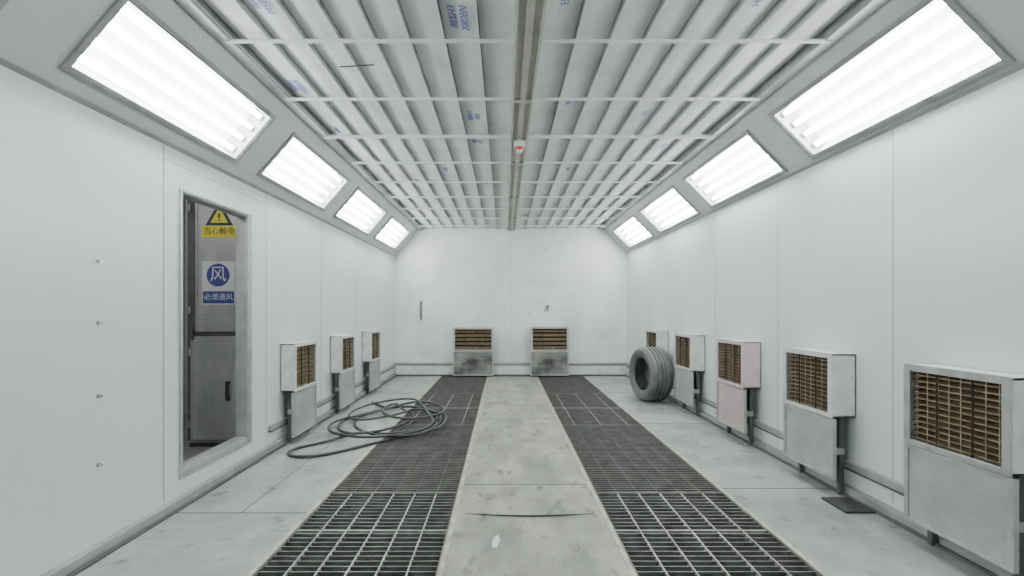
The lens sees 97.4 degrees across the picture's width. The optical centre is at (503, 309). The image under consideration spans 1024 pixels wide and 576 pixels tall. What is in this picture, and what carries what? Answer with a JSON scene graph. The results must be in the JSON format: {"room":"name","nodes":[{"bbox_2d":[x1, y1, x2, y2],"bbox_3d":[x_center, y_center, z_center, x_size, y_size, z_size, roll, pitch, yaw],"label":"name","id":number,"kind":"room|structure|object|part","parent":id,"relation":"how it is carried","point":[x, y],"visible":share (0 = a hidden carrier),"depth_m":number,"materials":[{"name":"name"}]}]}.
{"room":"vehicle paint booth","nodes":[
{"label":"vehicle paint booth","id":0,"kind":"room"},
{"bbox_2d":[183,198,185,413],"bbox_3d":[-2.867,-0.100,3.300,1.786,2.500,3.520,0,0,0],"label":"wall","id":1,"kind":"structure","parent":0,"point":[184,200],"depth_m":5.00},
{"bbox_2d":[0,65,394,575],"bbox_3d":[-1.943,0.100,3.650,0.062,2.100,8.500,0,0,0],"label":"wall","id":2,"kind":"structure","parent":0,"point":[79,186],"depth_m":2.18,"materials":[{"name":"white paint"}]},
{"bbox_2d":[0,0,8,10],"bbox_3d":[-1.747,-1.198,0.990,0.358,0.387,1.228,0,0,0],"label":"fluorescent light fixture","id":3,"kind":"object","parent":2,"relation":"attached to","point":[3,3],"visible":1,"depth_m":1.60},
{"bbox_2d":[58,0,276,163],"bbox_3d":[-1.747,-1.198,2.490,0.358,0.387,1.228,0,0,0],"label":"fluorescent light fixture","id":4,"kind":"object","parent":2,"relation":"attached to","point":[131,55],"visible":0.84,"depth_m":2.35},
{"bbox_2d":[0,57,395,256],"bbox_3d":[-1.702,-1.185,3.650,0.441,0.507,8.499,0,0,0],"label":"trim","id":5,"kind":"structure","parent":2,"relation":"attached to","point":[3,62],"depth_m":2.35,"materials":[{"name":"grey metal"}]},
{"bbox_2d":[0,0,417,254],"bbox_3d":[-1.713,-1.205,3.650,0.447,0.510,8.500,0,0,0],"label":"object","id":6,"kind":"structure","parent":2,"relation":"attached to","point":[36,36],"depth_m":2.27,"materials":[{"name":"paint"}]},
{"bbox_2d":[179,188,251,479],"bbox_3d":[-1.944,0.141,3.021,0.089,1.718,0.748,0,0,0],"label":"door frame","id":7,"kind":"structure","parent":2,"relation":"in","point":[243,437],"depth_m":3.33,"materials":[{"name":"metal"}]},
{"bbox_2d":[40,364,396,575],"bbox_3d":[-1.884,1.045,3.605,0.060,0.210,8.410,0,0,0],"label":"baseboard","id":8,"kind":"structure","parent":2,"relation":"attached to","point":[78,563],"depth_m":2.59,"materials":[{"name":"grey metal"}]},
{"bbox_2d":[257,132,349,211],"bbox_3d":[-1.747,-1.198,3.990,0.358,0.387,1.228,0,0,0],"label":"fluorescent light fixture","id":9,"kind":"object","parent":2,"relation":"attached to","point":[296,168],"visible":0.76,"depth_m":3.98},
{"bbox_2d":[333,187,387,235],"bbox_3d":[-1.747,-1.198,5.490,0.358,0.387,1.228,0,0,0],"label":"fluorescent light fixture","id":10,"kind":"object","parent":2,"relation":"attached to","point":[361,212],"visible":0.67,"depth_m":5.57,"materials":[{"name":"white plastic"}]},
{"bbox_2d":[373,216,410,249],"bbox_3d":[-1.747,-1.198,6.990,0.358,0.387,1.228,0,0,0],"label":"fluorescent light fixture","id":11,"kind":"object","parent":2,"relation":"attached to","point":[392,234],"visible":0.77,"depth_m":7.14,"materials":[{"name":"white plastic"}]},
{"bbox_2d":[395,224,626,361],"bbox_3d":[0.123,-0.195,7.929,4.874,2.790,0.061,0,0,0],"label":"wall","id":12,"kind":"structure","parent":0,"point":[503,280],"depth_m":7.90,"materials":[{"name":"paint"}]},
{"bbox_2d":[420,300,421,320],"bbox_3d":[-1.458,0.010,7.879,0.035,0.360,0.042,0,0,0],"label":"handle","id":13,"kind":"object","parent":12,"relation":"attached to","point":[420,300],"visible":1,"depth_m":7.88,"materials":[{"name":"white metal"}]},
{"bbox_2d":[394,362,627,375],"bbox_3d":[0.123,1.032,7.855,4.072,0.235,0.090,0,0,0],"label":"baseboard","id":14,"kind":"structure","parent":12,"relation":"attached to","point":[401,368],"depth_m":7.82,"materials":[{"name":"grey metal"}]},
{"bbox_2d":[175,0,887,229],"bbox_3d":[0.125,-1.445,3.650,3.250,0.070,8.500,0,0,0],"label":"trim","id":15,"kind":"structure","parent":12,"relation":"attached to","point":[857,12],"depth_m":2.79,"materials":[{"name":"grey metal"}]},
{"bbox_2d":[194,0,856,228],"bbox_3d":[0.125,-1.489,3.650,3.430,0.123,8.500,0,0,0],"label":"ceiling","id":16,"kind":"structure","parent":0,"point":[398,70],"depth_m":2.83,"materials":[{"name":"fabric"}]},
{"bbox_2d":[339,64,373,67],"bbox_3d":[-0.845,-1.400,2.580,0.214,0.018,0.008,0,0,11],"label":"cable tie","id":17,"kind":"object","parent":16,"relation":"attached to","point":[366,64],"visible":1,"depth_m":2.58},
{"bbox_2d":[249,0,762,183],"bbox_3d":[0.015,-1.442,3.518,2.810,0.022,3.262,0,0,0],"label":"print","id":18,"kind":"object","parent":16,"relation":"attached to","point":[256,4],"depth_m":2.26},
{"bbox_2d":[507,0,546,230],"bbox_3d":[0.125,-1.440,3.650,0.140,0.100,8.500,0,0,0],"label":"beam","id":19,"kind":"structure","parent":16,"relation":"attached to","point":[529,14],"depth_m":2.75,"materials":[{"name":"grey metal"}]},
{"bbox_2d":[514,138,524,153],"bbox_3d":[0.125,-1.335,3.660,0.090,0.120,0.080,0,0,0],"label":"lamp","id":20,"kind":"object","parent":19,"relation":"attached to","point":[519,144],"depth_m":3.63,"materials":[{"name":"white plastic"}]},
{"bbox_2d":[224,39,830,226],"bbox_3d":[0.125,-1.410,3.660,3.170,0.034,7.822,0,0,0],"label":"rods","id":21,"kind":"object","parent":16,"relation":"attached to","point":[232,41],"depth_m":3.01,"materials":[{"name":"grey metal"}]},
{"bbox_2d":[76,376,988,575],"bbox_3d":[-0.745,1.423,3.650,5.910,0.553,8.560,0,0,0],"label":"floor","id":22,"kind":"structure","parent":0,"point":[518,437],"depth_m":2.65,"materials":[{"name":"concrete"}]},
{"bbox_2d":[186,199,235,446],"bbox_3d":[-2.325,0.050,4.005,0.670,2.200,0.590,0,0,0],"label":"door","id":23,"kind":"structure","parent":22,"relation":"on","point":[210,329],"depth_m":3.74,"materials":[{"name":"metal"}]},
{"bbox_2d":[202,261,234,304],"bbox_3d":[-2.372,-0.225,3.739,0.273,0.360,0.006,0,0,0],"label":"sign","id":24,"kind":"object","parent":23,"relation":"attached to","point":[218,277],"visible":1,"depth_m":3.74,"materials":[{"name":"plastic"}]},
{"bbox_2d":[202,210,235,236],"bbox_3d":[-2.366,-0.754,3.739,0.283,0.297,0.006,0,0,0],"label":"warning sign","id":25,"kind":"object","parent":23,"relation":"attached to","point":[217,217],"visible":1,"depth_m":3.74,"materials":[{"name":"yellow plastic"}]},
{"bbox_2d":[280,340,316,442],"bbox_3d":[-1.850,0.718,4.075,0.128,0.864,0.470,0,0,0],"label":"filter","id":26,"kind":"object","parent":22,"relation":"on","point":[298,359],"visible":1,"depth_m":3.98,"materials":[{"name":"metal"}]},
{"bbox_3d":[-1.850,0.495,4.075,0.128,0.418,0.458,0,0,0],"label":"casing","id":27,"kind":"part","parent":26,"relation":"part of","materials":[{"name":"white metal"}]},
{"bbox_3d":[-1.803,0.901,4.075,0.022,0.384,0.470,0,0,0],"label":"panel","id":28,"kind":"part","parent":26,"relation":"part of","materials":[{"name":"metal"}]},
{"bbox_2d":[330,334,354,413],"bbox_3d":[-1.850,0.718,5.175,0.128,0.864,0.470,0,0,0],"label":"filter","id":29,"kind":"object","parent":22,"relation":"on","point":[342,347],"visible":1,"depth_m":5.04,"materials":[{"name":"metal"}]},
{"bbox_3d":[-1.850,0.495,5.175,0.128,0.418,0.458,0,0,0],"label":"casing","id":30,"kind":"part","parent":29,"relation":"part of","materials":[{"name":"white metal"}]},
{"bbox_3d":[-1.803,0.901,5.175,0.022,0.384,0.470,0,0,0],"label":"panel","id":31,"kind":"part","parent":29,"relation":"part of","materials":[{"name":"metal"}]},
{"bbox_2d":[287,398,446,457],"bbox_3d":[-1.158,1.113,4.516,1.158,0.070,2.080,0,0,0],"label":"air hose","id":32,"kind":"object","parent":22,"relation":"on","point":[423,429],"visible":1,"depth_m":4.28,"materials":[{"name":"rubber"}]},
{"bbox_2d":[362,330,380,394],"bbox_3d":[-1.850,0.718,6.285,0.128,0.864,0.470,0,0,0],"label":"filter","id":33,"kind":"object","parent":22,"relation":"on","point":[371,339],"visible":1,"depth_m":6.11,"materials":[{"name":"metal"}]},
{"bbox_3d":[-1.850,0.495,6.285,0.128,0.418,0.458,0,0,0],"label":"casing","id":34,"kind":"part","parent":33,"relation":"part of","materials":[{"name":"white metal"}]},
{"bbox_3d":[-1.803,0.901,6.285,0.022,0.384,0.470,0,0,0],"label":"panel","id":35,"kind":"part","parent":33,"relation":"part of","materials":[{"name":"metal"}]},
{"bbox_2d":[453,327,493,376],"bbox_3d":[-0.527,0.723,7.746,0.700,0.854,0.128,0,0,0],"label":"filter","id":36,"kind":"object","parent":22,"relation":"on","point":[473,353],"visible":1,"depth_m":7.69,"materials":[{"name":"metal"}]},
{"bbox_3d":[-0.527,0.500,7.746,0.688,0.408,0.128,0,0,0],"label":"casing","id":37,"kind":"part","parent":36,"relation":"part of","materials":[{"name":"metal"}]},
{"bbox_3d":[-0.527,0.916,7.699,0.700,0.414,0.022,0,0,0],"label":"panel","id":38,"kind":"part","parent":36,"relation":"part of","materials":[{"name":"metal"}]},
{"bbox_2d":[492,535,499,547],"bbox_3d":[-0.039,1.149,2.235,0.035,0.003,0.133,0,0,11],"label":"scrap","id":39,"kind":"object","parent":22,"relation":"on","point":[496,540],"visible":1,"depth_m":2.23,"materials":[{"name":"white paper"}]},
{"bbox_2d":[465,485,592,516],"bbox_3d":[0.140,1.144,2.725,0.720,0.012,0.450,0,0,0],"label":"cover plate","id":40,"kind":"object","parent":22,"relation":"on","point":[495,500],"visible":1,"depth_m":2.70,"materials":[{"name":"metal"}]},
{"bbox_2d":[530,327,568,376],"bbox_3d":[0.781,0.718,7.746,0.660,0.864,0.128,0,0,0],"label":"filter","id":41,"kind":"object","parent":22,"relation":"on","point":[549,353],"visible":1,"depth_m":7.69,"materials":[{"name":"metal"}]},
{"bbox_3d":[0.781,0.916,7.699,0.660,0.414,0.022,0,0,0],"label":"panel","id":42,"kind":"part","parent":41,"relation":"part of","materials":[{"name":"metal"}]},
{"bbox_3d":[0.781,0.495,7.746,0.648,0.418,0.128,0,0,0],"label":"casing","id":43,"kind":"part","parent":41,"relation":"part of","materials":[{"name":"metal"}]},
{"bbox_2d":[629,347,673,400],"bbox_3d":[1.862,0.809,5.720,0.298,0.682,0.682,0,0,-10],"label":"tire","id":44,"kind":"object","parent":22,"relation":"on","point":[651,371],"visible":1,"depth_m":5.51,"materials":[{"name":"rubber"}]},
{"bbox_2d":[646,329,668,354],"bbox_3d":[2.083,0.708,6.135,0.155,0.884,0.490,0,0,0],"label":"filter","id":45,"kind":"object","parent":22,"relation":"on","point":[654,337],"visible":0.41,"depth_m":5.90,"materials":[{"name":"metal"}]},
{"bbox_2d":[674,333,704,415],"bbox_3d":[2.083,0.708,5.065,0.155,0.884,0.490,0,0,0],"label":"filter","id":46,"kind":"object","parent":22,"relation":"on","point":[689,348],"visible":1,"depth_m":4.94,"materials":[{"name":"metal"}]},
{"bbox_3d":[2.022,0.856,5.065,0.022,0.374,0.490,0,0,0],"label":"panel","id":47,"kind":"part","parent":46,"relation":"part of","materials":[{"name":"metal"}]},
{"bbox_3d":[2.083,0.465,5.065,0.155,0.398,0.478,0,0,0],"label":"casing","id":48,"kind":"part","parent":46,"relation":"part of","materials":[{"name":"white metal"}]},
{"bbox_2d":[716,338,760,445],"bbox_3d":[2.083,0.708,4.015,0.155,0.884,0.490,0,0,0],"label":"filter","id":49,"kind":"object","parent":22,"relation":"on","point":[738,362],"visible":1,"depth_m":3.90,"materials":[{"name":"metal"}]},
{"bbox_3d":[2.022,0.856,4.015,0.022,0.374,0.490,0,0,0],"label":"panel","id":50,"kind":"part","parent":49,"relation":"part of","materials":[{"name":"metal"}]},
{"bbox_3d":[2.083,0.465,4.015,0.155,0.398,0.478,0,0,0],"label":"casing","id":51,"kind":"part","parent":49,"relation":"part of","materials":[{"name":"white metal"}]},
{"bbox_2d":[783,347,855,494],"bbox_3d":[2.083,0.708,2.995,0.155,0.884,0.490,0,0,0],"label":"vent unit","id":52,"kind":"object","parent":22,"relation":"on","point":[819,386],"visible":1,"depth_m":2.91,"materials":[{"name":"metal"}]},
{"bbox_3d":[2.022,0.856,2.995,0.022,0.374,0.490,0,0,0],"label":"panel","id":53,"kind":"part","parent":52,"relation":"part of","materials":[{"name":"metal"}]},
{"bbox_3d":[2.083,0.465,2.995,0.155,0.398,0.478,0,0,0],"label":"casing","id":54,"kind":"part","parent":52,"relation":"part of","materials":[{"name":"white metal"}]},
{"bbox_2d":[821,497,875,513],"bbox_3d":[2.015,1.144,2.640,0.170,0.012,0.200,0,0,0],"label":"rubber mat","id":55,"kind":"object","parent":22,"relation":"on","point":[847,505],"visible":1,"depth_m":2.62,"materials":[{"name":"black rubber"}]},
{"bbox_2d":[904,363,1023,575],"bbox_3d":[2.083,0.708,2.020,0.155,0.884,0.490,0,0,0],"label":"vent unit","id":56,"kind":"object","parent":22,"relation":"on","point":[964,427],"visible":1,"depth_m":1.97,"materials":[{"name":"metal"}]},
{"bbox_3d":[2.022,0.856,2.020,0.022,0.374,0.490,0,0,0],"label":"panel","id":57,"kind":"part","parent":56,"relation":"part of","materials":[{"name":"metal"}]},
{"bbox_3d":[2.083,0.465,2.020,0.155,0.398,0.478,0,0,0],"label":"casing","id":58,"kind":"part","parent":56,"relation":"part of","materials":[{"name":"metal"}]},
{"bbox_2d":[627,69,1023,512],"bbox_3d":[2.189,0.065,3.650,0.062,2.170,8.500,0,0,0],"label":"wall","id":59,"kind":"structure","parent":0,"point":[905,244],"depth_m":2.64,"materials":[{"name":"white paint"}]},
{"bbox_2d":[612,215,654,248],"bbox_3d":[2.007,-1.224,6.990,0.382,0.382,1.228,0,0,0],"label":"fluorescent light fixture","id":60,"kind":"object","parent":59,"relation":"attached to","point":[631,231],"visible":0.73,"depth_m":7.12,"materials":[{"name":"white plastic"}]},
{"bbox_2d":[638,185,700,233],"bbox_3d":[2.007,-1.224,5.490,0.382,0.382,1.228,0,0,0],"label":"fluorescent light fixture","id":61,"kind":"object","parent":59,"relation":"attached to","point":[669,209],"visible":0.69,"depth_m":5.56,"materials":[{"name":"white plastic"}]},
{"bbox_2d":[682,130,787,208],"bbox_3d":[2.007,-1.224,3.990,0.382,0.382,1.228,0,0,0],"label":"fluorescent light fixture","id":62,"kind":"object","parent":59,"relation":"attached to","point":[744,164],"visible":0.74,"depth_m":3.98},
{"bbox_2d":[605,0,1023,250],"bbox_3d":[1.961,-1.241,3.650,0.441,0.441,8.500,0,0,0],"label":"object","id":63,"kind":"structure","parent":59,"relation":"attached to","point":[1003,19],"depth_m":2.69,"materials":[{"name":"paint"}]},
{"bbox_2d":[626,364,1011,575],"bbox_3d":[2.130,1.045,3.605,0.060,0.210,8.410,0,0,0],"label":"baseboard","id":64,"kind":"structure","parent":59,"relation":"attached to","point":[895,516],"depth_m":2.64,"materials":[{"name":"grey metal"}]},
{"bbox_2d":[626,62,1023,252],"bbox_3d":[1.951,-1.220,3.650,0.437,0.437,8.499,0,0,0],"label":"trim","id":65,"kind":"structure","parent":59,"relation":"attached to","point":[1020,66],"depth_m":2.56,"materials":[{"name":"grey metal"}]},
{"bbox_2d":[768,0,1015,159],"bbox_3d":[2.007,-1.224,2.490,0.382,0.382,1.228,0,0,0],"label":"fluorescent light fixture","id":66,"kind":"object","parent":59,"relation":"attached to","point":[935,49],"visible":0.88,"depth_m":2.35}
]}

